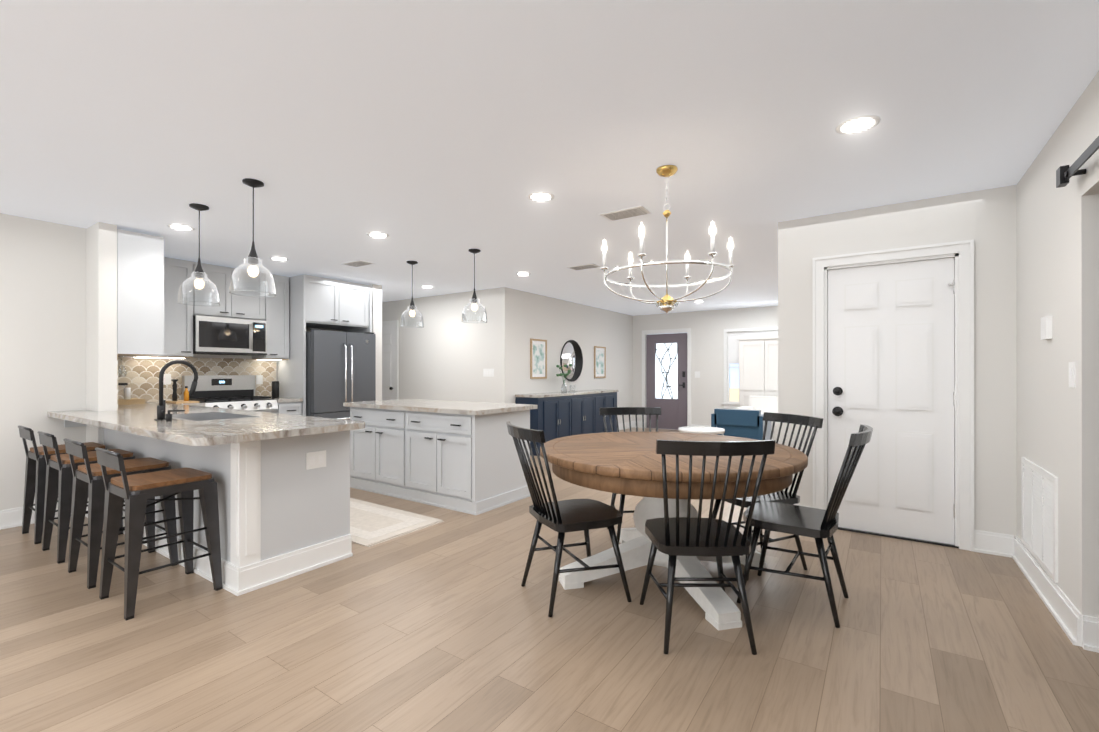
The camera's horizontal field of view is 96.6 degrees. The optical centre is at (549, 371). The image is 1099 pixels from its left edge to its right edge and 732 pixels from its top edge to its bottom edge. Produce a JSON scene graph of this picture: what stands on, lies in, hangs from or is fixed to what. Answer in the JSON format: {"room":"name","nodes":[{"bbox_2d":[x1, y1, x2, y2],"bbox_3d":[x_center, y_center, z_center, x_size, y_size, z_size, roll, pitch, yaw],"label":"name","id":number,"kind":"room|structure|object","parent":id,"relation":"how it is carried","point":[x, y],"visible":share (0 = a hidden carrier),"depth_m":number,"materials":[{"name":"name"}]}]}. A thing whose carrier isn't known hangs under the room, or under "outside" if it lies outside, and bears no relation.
{"room":"kitchen","nodes":[
{"label":"kitchen","id":0,"kind":"room"},
{"bbox_2d":[0,213,85,510],"bbox_3d":[-5.416,-0.002,2.405,0.120,2.500,4.640,0,0,34],"label":"wall","id":1,"kind":"structure","parent":0,"point":[42,319],"depth_m":4.04,"materials":[{"name":"white paint"}]},
{"bbox_2d":[0,502,57,529],"bbox_3d":[-5.321,1.175,2.412,0.028,0.145,4.520,0,0,34],"label":"baseboard","id":2,"kind":"structure","parent":1,"relation":"attached to","point":[10,518],"depth_m":3.92,"materials":[{"name":"white wood"}]},
{"bbox_2d":[86,222,116,444],"bbox_3d":[-4.306,0.000,4.528,1.370,2.500,0.120,0,0,34],"label":"wall","id":3,"kind":"structure","parent":0,"point":[101,316],"depth_m":4.16,"materials":[{"name":"white paint"}]},
{"bbox_2d":[117,354,120,410],"bbox_3d":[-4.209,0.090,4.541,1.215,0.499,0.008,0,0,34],"label":"backsplash","id":4,"kind":"structure","parent":3,"relation":"attached to","point":[118,359],"depth_m":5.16,"materials":[{"name":"tile"}]},
{"bbox_2d":[117,229,164,356],"bbox_3d":[-3.824,-0.690,4.475,0.519,1.060,0.328,0,0,34],"label":"upper cabinet","id":5,"kind":"object","parent":3,"relation":"attached to","point":[155,319],"depth_m":4.33,"materials":[{"name":"white wood"}]},
{"bbox_2d":[160,400,199,403],"bbox_3d":[-4.039,0.361,5.342,0.653,0.040,0.247,0,0,34],"label":"countertop","id":6,"kind":"structure","parent":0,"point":[161,401],"depth_m":5.21,"materials":[{"name":"beige stone"}]},
{"bbox_2d":[193,327,342,380],"bbox_3d":[-3.950,0.002,6.166,0.120,2.500,2.990,0,0,34],"label":"wall","id":7,"kind":"structure","parent":0,"point":[226,356],"depth_m":6.11,"materials":[{"name":"white paint"}]},
{"bbox_2d":[165,257,172,356],"bbox_3d":[-4.298,-0.689,5.185,0.403,1.060,0.355,0,0,34],"label":"upper cabinet","id":8,"kind":"object","parent":7,"relation":"attached to","point":[168,261],"depth_m":5.25,"materials":[{"name":"white wood"}]},
{"bbox_2d":[173,258,200,356],"bbox_3d":[-4.156,-0.689,5.443,0.348,1.060,0.341,0,0,34],"label":"upper cabinet","id":9,"kind":"object","parent":7,"relation":"attached to","point":[182,269],"depth_m":5.36,"materials":[{"name":"white wood"}]},
{"bbox_2d":[121,357,275,401],"bbox_3d":[-4.178,0.091,5.696,0.029,0.499,1.955,0,0,34],"label":"backsplash","id":10,"kind":"structure","parent":7,"relation":"attached to","point":[141,379],"depth_m":5.60,"materials":[{"name":"tile"}]},
{"bbox_2d":[193,305,268,356],"bbox_3d":[-3.859,-0.446,5.833,0.401,0.495,0.756,0,0,34],"label":"microwave","id":11,"kind":"object","parent":7,"relation":"attached to","point":[215,331],"depth_m":5.71,"materials":[{"name":"silver metal"}]},
{"bbox_2d":[201,263,268,312],"bbox_3d":[-3.881,-0.923,5.848,0.348,0.590,0.760,0,0,34],"label":"upper cabinet","id":12,"kind":"object","parent":7,"relation":"attached to","point":[220,276],"depth_m":5.78,"materials":[{"name":"white wood"}]},
{"bbox_2d":[252,274,292,360],"bbox_3d":[-3.599,-0.688,6.263,0.348,1.060,0.366,0,0,34],"label":"upper cabinet","id":13,"kind":"object","parent":7,"relation":"attached to","point":[281,305],"depth_m":6.24,"materials":[{"name":"white wood"}]},
{"bbox_2d":[293,274,368,328],"bbox_3d":[-3.091,-0.917,6.753,0.638,0.600,0.935,0,0,34],"label":"upper cabinet","id":14,"kind":"object","parent":7,"relation":"attached to","point":[318,302],"depth_m":6.48,"materials":[{"name":"white wood"}]},
{"bbox_2d":[370,284,381,400],"bbox_3d":[-3.639,0.004,7.852,2.800,2.500,0.150,0,0,34],"label":"wall","id":15,"kind":"structure","parent":0,"point":[377,310],"depth_m":7.08,"materials":[{"name":"white paint"}]},
{"bbox_2d":[382,287,632,422],"bbox_3d":[-1.185,0.007,10.326,4.320,2.500,4.500,0,0,34],"label":"wall block","id":16,"kind":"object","parent":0,"point":[445,353],"visible":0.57,"depth_m":8.07,"materials":[{"name":"white paint"}]},
{"bbox_2d":[382,320,397,399],"bbox_3d":[-3.074,0.180,8.843,0.960,2.150,0.077,0,0,34],"label":"door","id":17,"kind":"structure","parent":16,"relation":"attached to","point":[389,360],"depth_m":8.72,"materials":[{"name":"white"}]},
{"bbox_2d":[483,369,493,376],"bbox_3d":[-0.923,0.030,7.424,0.200,0.107,0.009,0,0,34],"label":"light switch","id":18,"kind":"object","parent":16,"relation":"attached to","point":[486,372],"depth_m":7.42,"materials":[{"name":"white plastic"}]},
{"bbox_2d":[530,339,546,378],"bbox_3d":[-0.174,-0.196,7.948,0.023,0.640,0.440,0,0,34],"label":"picture","id":19,"kind":"object","parent":16,"relation":"attached to","point":[538,358],"visible":0.92,"depth_m":7.94,"materials":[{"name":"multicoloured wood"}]},
{"bbox_2d":[560,340,582,381],"bbox_3d":[0.405,-0.185,8.800,0.022,0.748,0.748,0,0,34],"label":"round mirror","id":20,"kind":"object","parent":16,"relation":"attached to","point":[571,352],"visible":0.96,"depth_m":8.81,"materials":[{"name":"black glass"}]},
{"bbox_2d":[594,346,605,377],"bbox_3d":[0.997,-0.174,9.673,0.023,0.620,0.450,0,0,34],"label":"picture","id":21,"kind":"object","parent":16,"relation":"attached to","point":[599,362],"visible":0.98,"depth_m":9.66,"materials":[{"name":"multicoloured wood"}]},
{"bbox_2d":[618,421,632,429],"bbox_3d":[0.614,1.183,9.103,0.028,0.145,4.500,0,0,34],"label":"baseboard","id":22,"kind":"structure","parent":16,"relation":"attached to","point":[620,425],"depth_m":10.63,"materials":[{"name":"white"}]},
{"bbox_2d":[0,427,1098,731],"bbox_3d":[-0.435,1.300,4.558,12.800,0.100,14.000,0,0,34],"label":"floor","id":23,"kind":"structure","parent":0,"point":[448,625],"depth_m":2.22,"materials":[{"name":"brown wood"}]},
{"bbox_2d":[18,426,106,543],"bbox_3d":[-3.770,0.832,3.813,0.432,0.834,0.461,0,0,34],"label":"stool","id":24,"kind":"object","parent":23,"relation":"on","point":[35,475],"visible":0.6,"depth_m":3.66,"materials":[{"name":"black metal"}]},
{"bbox_2d":[37,431,134,563],"bbox_3d":[-3.249,0.832,3.459,0.432,0.834,0.461,0,0,34],"label":"stool","id":25,"kind":"object","parent":23,"relation":"on","point":[59,481],"visible":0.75,"depth_m":3.29,"materials":[{"name":"black metal"}]},
{"bbox_2d":[104,428,115,449],"bbox_3d":[-3.401,0.815,4.312,0.365,0.870,0.701,0,0,34],"label":"base cabinet","id":26,"kind":"object","parent":23,"relation":"on","point":[109,436],"depth_m":4.04,"materials":[{"name":"white wood"}]},
{"bbox_2d":[63,438,177,588],"bbox_3d":[-2.703,0.832,3.088,0.432,0.834,0.461,0,0,34],"label":"stool","id":27,"kind":"object","parent":23,"relation":"on","point":[88,484],"visible":0.77,"depth_m":3.02,"materials":[{"name":"black metal"}]},
{"bbox_2d":[116,432,143,540],"bbox_3d":[-3.058,0.815,4.078,0.734,0.870,0.701,0,0,34],"label":"base cabinet","id":28,"kind":"object","parent":23,"relation":"on","point":[135,444],"depth_m":3.76,"materials":[{"name":"white wood"}]},
{"bbox_2d":[95,447,221,620],"bbox_3d":[-2.181,0.831,2.735,0.432,0.834,0.461,0,0,34],"label":"stool","id":29,"kind":"object","parent":23,"relation":"on","point":[135,491],"visible":0.96,"depth_m":2.68,"materials":[{"name":"black metal"}]},
{"bbox_2d":[144,436,183,563],"bbox_3d":[-2.437,0.814,3.657,1.034,0.870,0.701,0,0,34],"label":"base cabinet","id":30,"kind":"object","parent":23,"relation":"on","point":[173,454],"depth_m":3.35,"materials":[{"name":"white wood"}]},
{"bbox_2d":[182,375,277,412],"bbox_3d":[-3.715,0.652,5.734,0.692,1.200,0.760,0,0,34],"label":"range","id":31,"kind":"object","parent":23,"relation":"on","point":[237,392],"visible":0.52,"depth_m":5.78,"materials":[{"name":"silver metal"}]},
{"bbox_2d":[184,432,352,595],"bbox_3d":[-1.830,0.814,3.234,0.715,0.870,0.719,0,0,34],"label":"base cabinet","id":32,"kind":"object","parent":23,"relation":"on","point":[281,476],"depth_m":2.96,"materials":[{"name":"white wood"}]},
{"bbox_2d":[56,400,364,447],"bbox_3d":[-3.064,0.360,3.926,3.858,0.040,1.001,0,0,34],"label":"countertop","id":33,"kind":"structure","parent":32,"relation":"on","point":[194,425],"depth_m":3.22,"materials":[{"name":"beige stone"}]},
{"bbox_2d":[248,400,302,415],"bbox_3d":[-3.456,0.817,6.204,0.648,0.870,0.302,0,0,34],"label":"base cabinet","id":34,"kind":"object","parent":23,"relation":"on","point":[293,407],"depth_m":6.02,"materials":[{"name":"white wood"}]},
{"bbox_2d":[268,396,299,399],"bbox_3d":[-3.454,0.362,6.203,0.653,0.040,0.302,0,0,34],"label":"countertop","id":35,"kind":"structure","parent":34,"relation":"on","point":[275,397],"depth_m":6.10,"materials":[{"name":"beige stone"}]},
{"bbox_2d":[306,328,375,419],"bbox_3d":[-2.977,0.358,6.671,0.842,1.790,0.900,0,0,34],"label":"fridge","id":36,"kind":"object","parent":23,"relation":"on","point":[340,368],"visible":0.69,"depth_m":6.38,"materials":[{"name":"grey metal"}]},
{"bbox_2d":[350,498,443,546],"bbox_3d":[-1.986,1.245,4.384,2.200,0.010,0.730,0,0,34],"label":"kitchen rug","id":37,"kind":"object","parent":23,"relation":"on","point":[371,523],"visible":0.52,"depth_m":4.01,"materials":[{"name":"beige fabric"}]},
{"bbox_2d":[350,407,529,514],"bbox_3d":[-1.187,0.816,5.107,1.892,0.870,0.868,0,0,34],"label":"kitchen island","id":38,"kind":"object","parent":23,"relation":"on","point":[461,456],"depth_m":4.62,"materials":[{"name":"white wood"}]},
{"bbox_2d":[343,399,537,414],"bbox_3d":[-1.175,0.361,5.116,1.950,0.040,0.910,0,0,34],"label":"island countertop","id":39,"kind":"structure","parent":38,"relation":"on","point":[407,404],"depth_m":4.84,"materials":[{"name":"beige stone"}]},
{"bbox_2d":[515,364,618,455],"bbox_3d":[0.403,0.565,8.401,0.461,1.380,2.640,0,0,34],"label":"sideboard","id":40,"kind":"object","parent":23,"relation":"on","point":[554,415],"visible":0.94,"depth_m":7.97,"materials":[{"name":"blue paint"}]},
{"bbox_2d":[506,421,631,616],"bbox_3d":[0.079,0.773,2.733,0.603,0.956,0.500,0,0,-24],"label":"chair","id":41,"kind":"object","parent":23,"relation":"on","point":[562,517],"visible":1,"depth_m":2.64,"materials":[{"name":"black paint"}]},
{"bbox_2d":[599,407,660,544],"bbox_3d":[0.669,0.774,3.719,0.500,0.956,0.603,0,0,-4],"label":"chair","id":42,"kind":"object","parent":23,"relation":"on","point":[635,411],"visible":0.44,"depth_m":3.96,"materials":[{"name":"black paint"}]},
{"bbox_2d":[540,432,807,630],"bbox_3d":[0.716,0.857,3.014,1.550,0.783,1.550,0,0,34],"label":"dining table","id":43,"kind":"object","parent":23,"relation":"on","point":[627,463],"visible":0.62,"depth_m":2.62,"materials":[{"name":"brown wood"}]},
{"bbox_2d":[679,426,724,434],"bbox_3d":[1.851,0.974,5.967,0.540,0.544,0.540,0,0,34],"label":"plate","id":44,"kind":"object","parent":23,"relation":"on","point":[702,430],"visible":0.52,"depth_m":5.88,"materials":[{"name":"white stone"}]},
{"bbox_2d":[640,440,775,654],"bbox_3d":[0.711,0.772,2.328,0.500,0.956,0.603,0,0,0],"label":"chair","id":45,"kind":"object","parent":23,"relation":"on","point":[673,538],"visible":1,"depth_m":2.19,"materials":[{"name":"black paint"}]},
{"bbox_2d":[711,408,770,439],"bbox_3d":[3.042,0.924,7.757,0.760,0.660,0.660,0,0,34],"label":"accent chair","id":46,"kind":"object","parent":23,"relation":"on","point":[750,424],"visible":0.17,"depth_m":7.48,"materials":[{"name":"blue fabric"}]},
{"bbox_2d":[735,396,777,441],"bbox_3d":[4.172,0.855,8.138,1.900,0.800,0.840,0,0,34],"label":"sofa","id":47,"kind":"object","parent":23,"relation":"on","point":[763,404],"visible":0.04,"depth_m":8.62,"materials":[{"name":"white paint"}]},
{"bbox_2d":[737,335,777,406],"bbox_3d":[4.053,0.306,9.120,0.960,1.900,0.490,0,0,34],"label":"hutch","id":48,"kind":"object","parent":23,"relation":"on","point":[758,365],"visible":0.54,"depth_m":9.00,"materials":[{"name":"white paint"}]},
{"bbox_2d":[712,412,822,580],"bbox_3d":[1.393,0.773,3.215,0.603,0.956,0.500,0,0,-17],"label":"chair","id":49,"kind":"object","parent":23,"relation":"on","point":[785,496],"visible":0.52,"depth_m":3.12,"materials":[{"name":"black paint"}]},
{"bbox_2d":[737,424,872,627],"bbox_3d":[1.375,0.773,2.635,0.612,0.956,0.503,0,0,34],"label":"chair","id":50,"kind":"object","parent":23,"relation":"on","point":[818,525],"visible":0.96,"depth_m":2.54,"materials":[{"name":"black paint"}]},
{"bbox_2d":[0,0,1098,315],"bbox_3d":[-0.435,-1.300,4.561,12.800,0.100,14.000,0,0,34],"label":"ceiling","id":51,"kind":"structure","parent":0,"point":[436,140],"depth_m":2.48,"materials":[{"name":"white paint"}]},
{"bbox_2d":[167,224,194,230],"bbox_3d":[-3.198,-1.247,4.249,0.194,0.005,0.194,0,0,7],"label":"recessed light","id":52,"kind":"object","parent":51,"relation":"in","point":[175,226],"depth_m":4.25,"materials":[{"name":"white plastic"}]},
{"bbox_2d":[177,203,219,305],"bbox_3d":[-2.656,-0.879,3.711,0.270,0.743,0.270,0,0,34],"label":"pendant light","id":53,"kind":"object","parent":51,"relation":"hanging from","point":[198,274],"visible":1,"depth_m":3.70,"materials":[{"name":"clear glass"}]},
{"bbox_2d":[229,178,275,296],"bbox_3d":[-1.961,-0.880,3.239,0.270,0.743,0.270,0,0,34],"label":"pendant light","id":54,"kind":"object","parent":51,"relation":"hanging from","point":[252,268],"visible":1,"depth_m":3.22,"materials":[{"name":"clear glass"}]},
{"bbox_2d":[269,257,288,260],"bbox_3d":[-2.999,-1.245,5.431,0.194,0.005,0.194,0,0,25],"label":"recessed light","id":55,"kind":"object","parent":51,"relation":"in","point":[273,258],"depth_m":5.41,"materials":[{"name":"white plastic"}]},
{"bbox_2d":[342,260,374,266],"bbox_3d":[-2.218,-1.243,5.674,0.360,0.010,0.200,0,0,34],"label":"ceiling vent","id":56,"kind":"object","parent":51,"relation":"in","point":[358,263],"visible":0.98,"depth_m":5.64,"materials":[{"name":"white metal"}]},
{"bbox_2d":[367,232,388,237],"bbox_3d":[-1.573,-1.247,4.487,0.194,0.005,0.194,0,0,7],"label":"recessed light","id":57,"kind":"object","parent":51,"relation":"in","point":[372,234],"depth_m":4.47,"materials":[{"name":"white plastic"}]},
{"bbox_2d":[400,261,423,327],"bbox_3d":[-1.569,-0.877,5.596,0.270,0.743,0.270,0,0,34],"label":"pendant light","id":58,"kind":"object","parent":51,"relation":"hanging from","point":[413,311],"visible":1,"depth_m":5.57,"materials":[{"name":"clear glass"}]},
{"bbox_2d":[461,249,486,322],"bbox_3d":[-0.775,-0.878,5.057,0.270,0.743,0.270,0,0,34],"label":"pendant light","id":59,"kind":"object","parent":51,"relation":"hanging from","point":[475,302],"visible":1,"depth_m":5.03,"materials":[{"name":"clear glass"}]},
{"bbox_2d":[516,272,530,274],"bbox_3d":[-0.338,-1.244,6.271,0.194,0.005,0.194,0,0,7],"label":"recessed light","id":60,"kind":"object","parent":51,"relation":"in","point":[519,273],"depth_m":6.24,"materials":[{"name":"white plastic"}]},
{"bbox_2d":[527,192,553,201],"bbox_3d":[-0.062,-1.248,3.509,0.194,0.005,0.194,0,0,25],"label":"recessed light","id":61,"kind":"object","parent":51,"relation":"in","point":[535,196],"depth_m":3.50,"materials":[{"name":"white plastic"}]},
{"bbox_2d":[567,264,600,270],"bbox_3d":[0.411,-1.242,5.860,0.360,0.010,0.200,0,0,34],"label":"ceiling vent","id":62,"kind":"object","parent":51,"relation":"in","point":[583,267],"visible":0.98,"depth_m":5.85,"materials":[{"name":"white metal"}]},
{"bbox_2d":[599,206,651,220],"bbox_3d":[0.602,-1.245,3.880,0.360,0.010,0.200,0,0,34],"label":"ceiling vent","id":63,"kind":"object","parent":51,"relation":"in","point":[626,213],"visible":1,"depth_m":3.86,"materials":[{"name":"white metal"}]},
{"bbox_2d":[600,165,734,312],"bbox_3d":[0.728,-0.804,3.033,0.762,0.895,0.819,0,0,34],"label":"chandelier","id":64,"kind":"object","parent":51,"relation":"hanging from","point":[667,302],"visible":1,"depth_m":3.00,"materials":[{"name":"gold metal"}]},
{"bbox_2d":[835,115,880,134],"bbox_3d":[1.566,-1.249,2.488,0.194,0.005,0.194,0,0,25],"label":"recessed light","id":65,"kind":"object","parent":51,"relation":"in","point":[857,124],"depth_m":2.48,"materials":[{"name":"white plastic"}]},
{"bbox_2d":[633,306,777,427],"bbox_3d":[5.209,0.005,8.777,8.000,2.500,0.120,0,0,34],"label":"wall","id":66,"kind":"structure","parent":0,"point":[707,327],"depth_m":10.07,"materials":[{"name":"white paint"}]},
{"bbox_2d":[633,421,641,427],"bbox_3d":[1.960,1.185,10.892,0.214,0.145,0.028,0,0,34],"label":"baseboard","id":67,"kind":"structure","parent":66,"relation":"attached to","point":[639,424],"depth_m":10.88,"materials":[{"name":"white wood"}]},
{"bbox_2d":[642,328,690,429],"bbox_3d":[2.510,0.180,10.543,1.100,2.155,0.120,0,0,34],"label":"door","id":68,"kind":"structure","parent":66,"relation":"attached to","point":[668,374],"depth_m":10.54,"materials":[{"name":"purple"}]},
{"bbox_2d":[695,371,699,377],"bbox_3d":[3.068,0.072,10.154,0.110,0.130,0.006,0,0,34],"label":"light switch","id":69,"kind":"object","parent":66,"relation":"attached to","point":[697,373],"depth_m":10.15,"materials":[{"name":"white plastic"}]},
{"bbox_2d":[722,327,777,408],"bbox_3d":[4.013,-0.049,9.552,1.230,1.590,0.160,0,0,34],"label":"window","id":70,"kind":"structure","parent":66,"relation":"in","point":[731,370],"depth_m":9.80,"materials":[{"name":"white"}]},
{"bbox_2d":[778,185,1016,537],"bbox_3d":[2.560,-0.001,3.746,1.470,2.500,0.120,0,0,34],"label":"wall","id":71,"kind":"structure","parent":0,"point":[986,220],"depth_m":3.42,"materials":[{"name":"white paint"}]},
{"bbox_2d":[812,239,973,550],"bbox_3d":[2.562,0.169,3.713,0.990,2.160,0.172,0,0,34],"label":"door","id":72,"kind":"structure","parent":71,"relation":"attached to","point":[893,348],"depth_m":3.65,"materials":[{"name":"white painted wood"},{"name":"black metal"}]},
{"bbox_2d":[973,530,1013,557],"bbox_3d":[3.027,1.176,3.338,0.209,0.145,0.028,0,0,34],"label":"baseboard","id":73,"kind":"structure","parent":71,"relation":"attached to","point":[998,544],"depth_m":3.33,"materials":[{"name":"white wood"}]},
{"bbox_2d":[1016,71,1098,617],"bbox_3d":[1.013,-0.005,0.052,0.120,2.500,7.970,0,0,34],"label":"wall","id":74,"kind":"structure","parent":0,"point":[1058,282],"depth_m":2.40,"materials":[{"name":"white paint"}]},
{"bbox_2d":[1021,457,1057,582],"bbox_3d":[2.812,0.818,2.818,0.012,0.540,0.730,0,0,34],"label":"air vent","id":75,"kind":"object","parent":74,"relation":"in","point":[1039,513],"visible":1,"depth_m":2.76,"materials":[{"name":"white metal"}]},
{"bbox_2d":[1041,316,1051,339],"bbox_3d":[2.685,-0.232,2.645,0.025,0.120,0.100,0,0,34],"label":"thermostat","id":76,"kind":"object","parent":74,"relation":"attached to","point":[1046,327],"depth_m":2.61,"materials":[{"name":"white plastic"}]},
{"bbox_2d":[1012,535,1081,646],"bbox_3d":[2.760,1.175,2.756,0.028,0.145,1.290,0,0,34],"label":"baseboard","id":77,"kind":"structure","parent":74,"relation":"attached to","point":[1063,610],"depth_m":2.56,"materials":[{"name":"white wood"}]},
{"bbox_2d":[1069,362,1075,387],"bbox_3d":[2.473,0.017,2.318,0.009,0.120,0.080,0,0,34],"label":"light switch","id":78,"kind":"object","parent":74,"relation":"attached to","point":[1072,365],"depth_m":2.30,"materials":[{"name":"white plastic"}]},
{"bbox_2d":[1056,136,1098,187],"bbox_3d":[1.616,0.123,1.171,0.138,2.192,2.700,0,0,34],"label":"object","id":79,"kind":"structure","parent":74,"relation":"in","point":[1065,174],"depth_m":2.16,"materials":[{"name":"black metal"}]},
{"bbox_2d":[1082,615,1098,652],"bbox_3d":[2.451,1.175,2.169,0.120,0.145,0.028,0,0,34],"label":"baseboard","id":80,"kind":"structure","parent":74,"relation":"attached to","point":[1090,633],"depth_m":2.19,"materials":[{"name":"white wood"}]}
]}

